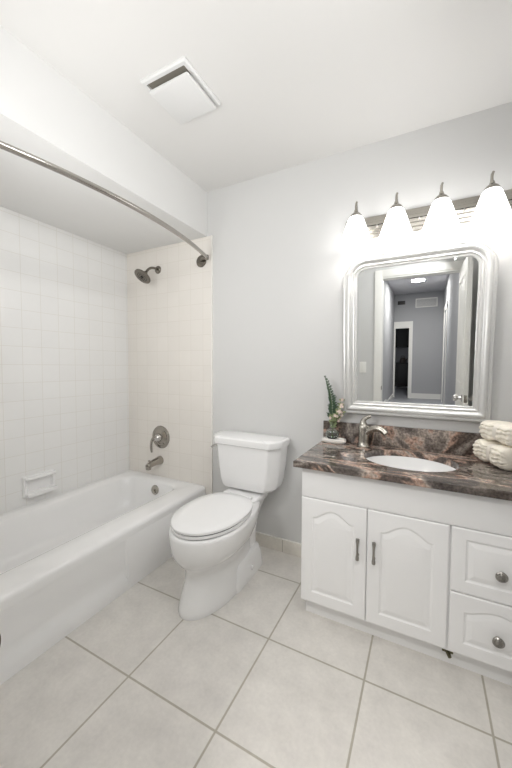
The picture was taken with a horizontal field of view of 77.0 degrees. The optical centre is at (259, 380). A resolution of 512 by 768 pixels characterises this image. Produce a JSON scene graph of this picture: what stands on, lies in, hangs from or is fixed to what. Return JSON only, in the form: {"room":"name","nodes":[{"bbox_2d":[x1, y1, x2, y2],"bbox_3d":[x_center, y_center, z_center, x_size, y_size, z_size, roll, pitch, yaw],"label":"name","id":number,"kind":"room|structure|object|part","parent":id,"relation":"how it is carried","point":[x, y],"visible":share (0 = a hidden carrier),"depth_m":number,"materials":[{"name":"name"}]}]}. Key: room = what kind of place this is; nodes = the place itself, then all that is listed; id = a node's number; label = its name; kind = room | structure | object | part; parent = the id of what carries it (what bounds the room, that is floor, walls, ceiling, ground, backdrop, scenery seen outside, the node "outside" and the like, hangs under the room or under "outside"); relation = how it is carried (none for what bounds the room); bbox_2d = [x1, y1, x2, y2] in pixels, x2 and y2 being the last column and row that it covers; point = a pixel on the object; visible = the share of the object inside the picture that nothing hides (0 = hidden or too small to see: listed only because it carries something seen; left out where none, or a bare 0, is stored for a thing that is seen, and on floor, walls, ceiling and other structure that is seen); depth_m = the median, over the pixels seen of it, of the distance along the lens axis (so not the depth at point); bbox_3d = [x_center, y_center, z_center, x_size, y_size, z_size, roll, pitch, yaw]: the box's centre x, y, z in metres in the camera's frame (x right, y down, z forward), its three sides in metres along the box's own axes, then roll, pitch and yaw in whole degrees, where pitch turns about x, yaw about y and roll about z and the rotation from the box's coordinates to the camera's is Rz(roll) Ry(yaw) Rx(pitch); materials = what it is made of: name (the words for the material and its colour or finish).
{"room":"bathroom","nodes":[
{"label":"bathroom","id":0,"kind":"room"},
{"bbox_2d":[0,206,128,513],"bbox_3d":[-1.495,0.050,2.053,0.120,2.128,1.530,2,3,27],"label":"wall","id":1,"kind":"structure","parent":0,"point":[64,393],"depth_m":2.18,"materials":[{"name":"tile"}]},
{"bbox_2d":[22,469,57,497],"bbox_3d":[-1.405,0.664,2.074,0.054,0.132,0.196,2,3,27],"label":"soap dish","id":2,"kind":"object","parent":1,"relation":"attached to","point":[39,483],"visible":1,"depth_m":2.06,"materials":[{"name":"white ceramic"}]},
{"bbox_2d":[0,117,202,253],"bbox_3d":[-1.086,-1.052,1.798,0.787,0.100,1.530,2,3,27],"label":"ceiling","id":3,"kind":"structure","parent":0,"point":[30,189],"depth_m":1.82,"materials":[{"name":"white paint"}]},
{"bbox_2d":[0,26,206,236],"bbox_3d":[-0.783,-1.154,1.498,0.020,0.332,1.780,2,3,27],"label":"wall","id":4,"kind":"structure","parent":0,"point":[35,97],"depth_m":1.47,"materials":[{"name":"white paint"}]},
{"bbox_2d":[0,546,511,767],"bbox_3d":[-0.338,1.202,1.346,2.640,0.100,1.810,2,3,27],"label":"floor","id":5,"kind":"structure","parent":0,"point":[262,680],"depth_m":1.18,"materials":[{"name":"tile"}]},
{"bbox_2d":[0,470,205,684],"bbox_3d":[-1.089,0.959,1.875,0.805,0.332,1.516,2,3,27],"label":"bathtub","id":6,"kind":"object","parent":5,"relation":"on","point":[65,557],"visible":0.98,"depth_m":1.74,"materials":[{"name":"white ceramic"}]},
{"bbox_3d":[-0.798,0.838,2.462,0.072,0.072,0.018,2,3,27],"label":"overflow plate","id":7,"kind":"part","parent":6,"relation":"part of","materials":[{"name":"silver metal"}]},
{"bbox_2d":[169,430,289,620],"bbox_3d":[-0.197,0.747,1.832,0.498,0.767,0.758,2,3,27],"label":"toilet","id":8,"kind":"object","parent":5,"relation":"on","point":[212,537],"visible":1,"depth_m":1.71,"materials":[{"name":"white ceramic"}]},
{"bbox_3d":[-0.252,0.725,1.725,0.364,0.014,0.495,2,3,27],"label":"seat","id":9,"kind":"part","parent":8,"relation":"part of","materials":[{"name":"white plastic"}]},
{"bbox_3d":[-0.250,0.703,1.727,0.366,0.019,0.505,2,3,27],"label":"lid","id":10,"kind":"part","parent":8,"relation":"part of","materials":[{"name":"white plastic"}]},
{"bbox_3d":[-0.213,0.932,1.810,0.382,0.400,0.692,2,3,27],"label":"bowl","id":11,"kind":"part","parent":8,"relation":"part of","materials":[{"name":"white ceramic"}]},
{"bbox_3d":[-0.070,0.380,2.060,0.498,0.051,0.210,2,3,27],"label":"tank lid","id":12,"kind":"part","parent":8,"relation":"part of","materials":[{"name":"white ceramic"}]},
{"bbox_3d":[-0.069,0.548,2.072,0.472,0.283,0.188,2,3,27],"label":"tank","id":13,"kind":"part","parent":8,"relation":"part of","materials":[{"name":"white ceramic"}]},
{"bbox_2d":[301,468,511,685],"bbox_3d":[0.716,0.778,1.514,0.934,0.742,0.509,2,3,27],"label":"vanity cabinet","id":14,"kind":"object","parent":5,"relation":"on","point":[428,571],"visible":0.99,"depth_m":1.31,"materials":[{"name":"white paint"}]},
{"bbox_3d":[0.335,0.800,1.472,0.296,0.498,0.020,2,3,27],"label":"door","id":15,"kind":"part","parent":14,"relation":"part of","materials":[{"name":"white paint"}]},
{"bbox_3d":[0.426,0.729,1.394,0.016,0.094,0.034,2,3,27],"label":"handle","id":16,"kind":"part","parent":14,"relation":"part of","materials":[{"name":"grey metal"}]},
{"bbox_3d":[0.486,0.729,1.363,0.016,0.094,0.034,2,3,27],"label":"handle","id":17,"kind":"part","parent":14,"relation":"part of","materials":[{"name":"grey metal"}]},
{"bbox_2d":[293,441,511,500],"bbox_3d":[0.706,0.391,1.507,0.968,0.030,0.509,2,3,27],"label":"countertop","id":18,"kind":"structure","parent":14,"relation":"on","point":[472,475],"depth_m":1.40,"materials":[{"name":"stone"}]},
{"bbox_2d":[322,436,345,443],"bbox_3d":[0.431,0.346,1.860,0.140,0.026,0.076,2,3,27],"label":"soap tray","id":19,"kind":"object","parent":18,"relation":"on","point":[338,440],"visible":0.91,"depth_m":1.83,"materials":[{"name":"white ceramic"}]},
{"bbox_2d":[326,421,338,438],"bbox_3d":[0.424,0.287,1.864,0.076,0.104,0.076,2,3,27],"label":"bud vase","id":20,"kind":"object","parent":19,"relation":"on","point":[332,432],"visible":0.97,"depth_m":1.84,"materials":[{"name":"clear glass"}]},
{"bbox_2d":[324,376,338,419],"bbox_3d":[0.422,0.151,1.867,0.098,0.356,0.026,2,3,34],"label":"frond","id":21,"kind":"object","parent":20,"relation":"in","point":[331,397],"visible":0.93,"depth_m":1.86,"materials":[{"name":"green plant"}]},
{"bbox_2d":[329,398,345,426],"bbox_3d":[0.447,0.210,1.842,0.094,0.220,0.048,2,3,27],"label":"flower sprig","id":22,"kind":"object","parent":20,"relation":"in","point":[335,417],"visible":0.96,"depth_m":1.84,"materials":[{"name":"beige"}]},
{"bbox_2d":[357,415,387,447],"bbox_3d":[0.602,0.279,1.728,0.070,0.174,0.169,-1,3,-32],"label":"faucet","id":23,"kind":"object","parent":18,"relation":"on","point":[365,430],"visible":1,"depth_m":1.75,"materials":[{"name":"silver metal"}]},
{"bbox_3d":[0.582,0.221,1.764,0.060,0.062,0.041,2,3,27],"label":"lever","id":24,"kind":"part","parent":23,"relation":"part of","materials":[{"name":"silver metal"}]},
{"bbox_3d":[0.620,0.273,1.724,0.042,0.068,0.144,-2,3,-44],"label":"spout","id":25,"kind":"part","parent":23,"relation":"part of","materials":[{"name":"silver metal"}]},
{"bbox_2d":[366,456,455,471],"bbox_3d":[0.706,0.479,1.526,0.459,0.146,0.380,2,3,27],"label":"sink","id":26,"kind":"object","parent":18,"relation":"in","point":[407,463],"visible":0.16,"depth_m":1.66,"materials":[{"name":"white ceramic"}]},
{"bbox_2d":[473,439,511,470],"bbox_3d":[1.084,0.329,1.440,0.149,0.104,0.204,0,2,3],"label":"towel","id":27,"kind":"object","parent":18,"relation":"on","point":[498,454],"visible":0.88,"depth_m":1.40,"materials":[{"name":"beige fabric"}]},
{"bbox_2d":[479,420,511,446],"bbox_3d":[1.100,0.235,1.433,0.129,0.091,0.189,0,2,0],"label":"towel","id":28,"kind":"object","parent":27,"relation":"on","point":[500,431],"visible":1,"depth_m":1.43,"materials":[{"name":"beige fabric"}]},
{"bbox_3d":[0.605,0.808,1.334,0.304,0.498,0.020,2,3,27],"label":"door","id":29,"kind":"part","parent":14,"relation":"part of","materials":[{"name":"white paint"}]},
{"bbox_3d":[0.882,0.944,1.197,0.306,0.241,0.020,2,3,27],"label":"drawer","id":30,"kind":"part","parent":14,"relation":"part of","materials":[{"name":"white paint"}]},
{"bbox_3d":[0.884,0.693,1.186,0.306,0.253,0.020,2,3,27],"label":"drawer","id":31,"kind":"part","parent":14,"relation":"part of","materials":[{"name":"white paint"}]},
{"bbox_3d":[0.872,0.953,1.175,0.039,0.039,0.029,2,3,27],"label":"knob","id":32,"kind":"part","parent":14,"relation":"part of","materials":[{"name":"grey metal"}]},
{"bbox_3d":[0.875,0.708,1.163,0.039,0.039,0.029,2,3,27],"label":"knob","id":33,"kind":"part","parent":14,"relation":"part of","materials":[{"name":"grey metal"}]},
{"bbox_2d":[0,0,511,191],"bbox_3d":[0.049,-1.327,1.079,1.833,0.100,1.750,2,3,27],"label":"ceiling","id":34,"kind":"structure","parent":0,"point":[295,82],"depth_m":1.31,"materials":[{"name":"white paint"}]},
{"bbox_2d":[140,56,220,123],"bbox_3d":[-0.347,-1.276,1.447,0.248,0.038,0.260,2,3,27],"label":"exhaust fan","id":35,"kind":"object","parent":34,"relation":"attached to","point":[177,86],"visible":1,"depth_m":1.41,"materials":[{"name":"white plastic"}]},
{"bbox_2d":[148,65,190,88],"bbox_3d":[-0.347,-1.291,1.446,0.206,0.004,0.218,2,3,27],"label":"grille","id":36,"kind":"object","parent":35,"relation":"attached to","point":[174,71],"depth_m":1.35,"materials":[{"name":"grey plastic"}]},
{"bbox_2d":[127,102,511,542],"bbox_3d":[0.109,-0.152,2.143,2.640,2.540,0.130,2,3,27],"label":"wall","id":37,"kind":"structure","parent":0,"point":[280,266],"depth_m":2.06,"materials":[{"name":"grey paint"}]},
{"bbox_2d":[0,140,208,266],"bbox_3d":[-0.689,-0.824,1.598,0.248,0.086,1.520,2,3,27],"label":"shower rod","id":38,"kind":"object","parent":37,"relation":"attached to","point":[201,260],"visible":1,"depth_m":1.37,"materials":[{"name":"silver metal"}]},
{"bbox_2d":[134,266,160,283],"bbox_3d":[-0.840,-0.805,2.419,0.128,0.158,0.202,2,3,27],"label":"shower","id":39,"kind":"object","parent":37,"relation":"attached to","point":[143,276],"visible":1,"depth_m":2.38,"materials":[{"name":"silver metal"}]},
{"bbox_3d":[-0.814,-0.836,2.446,0.021,0.063,0.127,2,3,29],"label":"arm","id":40,"kind":"part","parent":39,"relation":"part of","materials":[{"name":"silver metal"}]},
{"bbox_2d":[145,456,163,470],"bbox_3d":[-0.820,0.642,2.497,0.068,0.078,0.148,2,3,27],"label":"tub spout","id":41,"kind":"object","parent":37,"relation":"attached to","point":[158,460],"visible":1,"depth_m":2.48,"materials":[{"name":"silver metal"}]},
{"bbox_2d":[150,426,169,452],"bbox_3d":[-0.792,0.464,2.519,0.180,0.209,0.068,2,3,27],"label":"shower valve","id":42,"kind":"object","parent":37,"relation":"attached to","point":[160,436],"visible":1,"depth_m":2.52,"materials":[{"name":"silver metal"}]},
{"bbox_3d":[-0.826,0.499,2.516,0.071,0.139,0.028,2,3,27],"label":"lever","id":43,"kind":"part","parent":42,"relation":"part of","materials":[{"name":"silver metal"}]},
{"bbox_2d":[211,235,212,493],"bbox_3d":[-0.339,0.044,2.312,0.006,2.130,0.012,2,3,27],"label":"trim","id":44,"kind":"structure","parent":37,"relation":"attached to","point":[211,235],"depth_m":2.30,"materials":[{"name":"white"}]},
{"bbox_2d":[256,533,300,556],"bbox_3d":[0.058,1.078,2.151,0.898,0.082,0.009,2,3,27],"label":"baseboard","id":45,"kind":"structure","parent":37,"relation":"attached to","point":[273,543],"depth_m":2.11,"materials":[{"name":"tile"}]},
{"bbox_2d":[256,531,300,544],"bbox_3d":[0.058,1.035,2.149,0.898,0.004,0.010,2,3,27],"label":"cap","id":46,"kind":"object","parent":45,"relation":"on","point":[256,531],"visible":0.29,"depth_m":2.11,"materials":[{"name":"white"}]},
{"bbox_2d":[323,420,484,455],"bbox_3d":[0.819,0.310,1.722,0.966,0.113,0.020,2,3,27],"label":"backsplash","id":47,"kind":"structure","parent":37,"relation":"attached to","point":[444,441],"depth_m":1.70,"materials":[{"name":"stone"}]},
{"bbox_2d":[344,240,498,421],"bbox_3d":[0.797,-0.241,1.679,0.713,0.876,0.034,2,4,27],"label":"wall mirror","id":48,"kind":"object","parent":37,"relation":"attached to","point":[419,323],"visible":0.99,"depth_m":1.66,"materials":[{"name":"silver metal"}]},
{"bbox_3d":[0.800,-0.241,1.685,0.565,0.728,0.008,2,3,27],"label":"glass","id":49,"kind":"part","parent":48,"relation":"part of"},
{"bbox_2d":[339,171,511,250],"bbox_3d":[0.794,-0.823,1.582,0.780,0.228,0.208,2,3,27],"label":"vanity light","id":50,"kind":"object","parent":37,"relation":"attached to","point":[490,210],"visible":1,"depth_m":1.56,"materials":[{"name":"white glass"}]},
{"bbox_3d":[0.511,-0.788,1.706,0.166,0.146,0.166,2,3,27],"label":"lamp shade","id":51,"kind":"part","parent":50,"relation":"part of","materials":[{"name":"white glass"}]},
{"bbox_3d":[0.686,-0.783,1.616,0.166,0.146,0.166,2,3,27],"label":"lamp shade","id":52,"kind":"part","parent":50,"relation":"part of","materials":[{"name":"white glass"}]},
{"bbox_3d":[0.861,-0.779,1.526,0.166,0.146,0.166,2,3,27],"label":"lamp shade","id":53,"kind":"part","parent":50,"relation":"part of","materials":[{"name":"white glass"}]},
{"bbox_3d":[1.036,-0.774,1.436,0.166,0.146,0.166,2,3,27],"label":"lamp shade","id":54,"kind":"part","parent":50,"relation":"part of","materials":[{"name":"white glass"}]},
{"bbox_3d":[1.058,-0.866,1.472,0.016,0.128,0.100,2,3,27],"label":"arm","id":55,"kind":"part","parent":50,"relation":"part of","materials":[{"name":"silver metal"}]}
]}

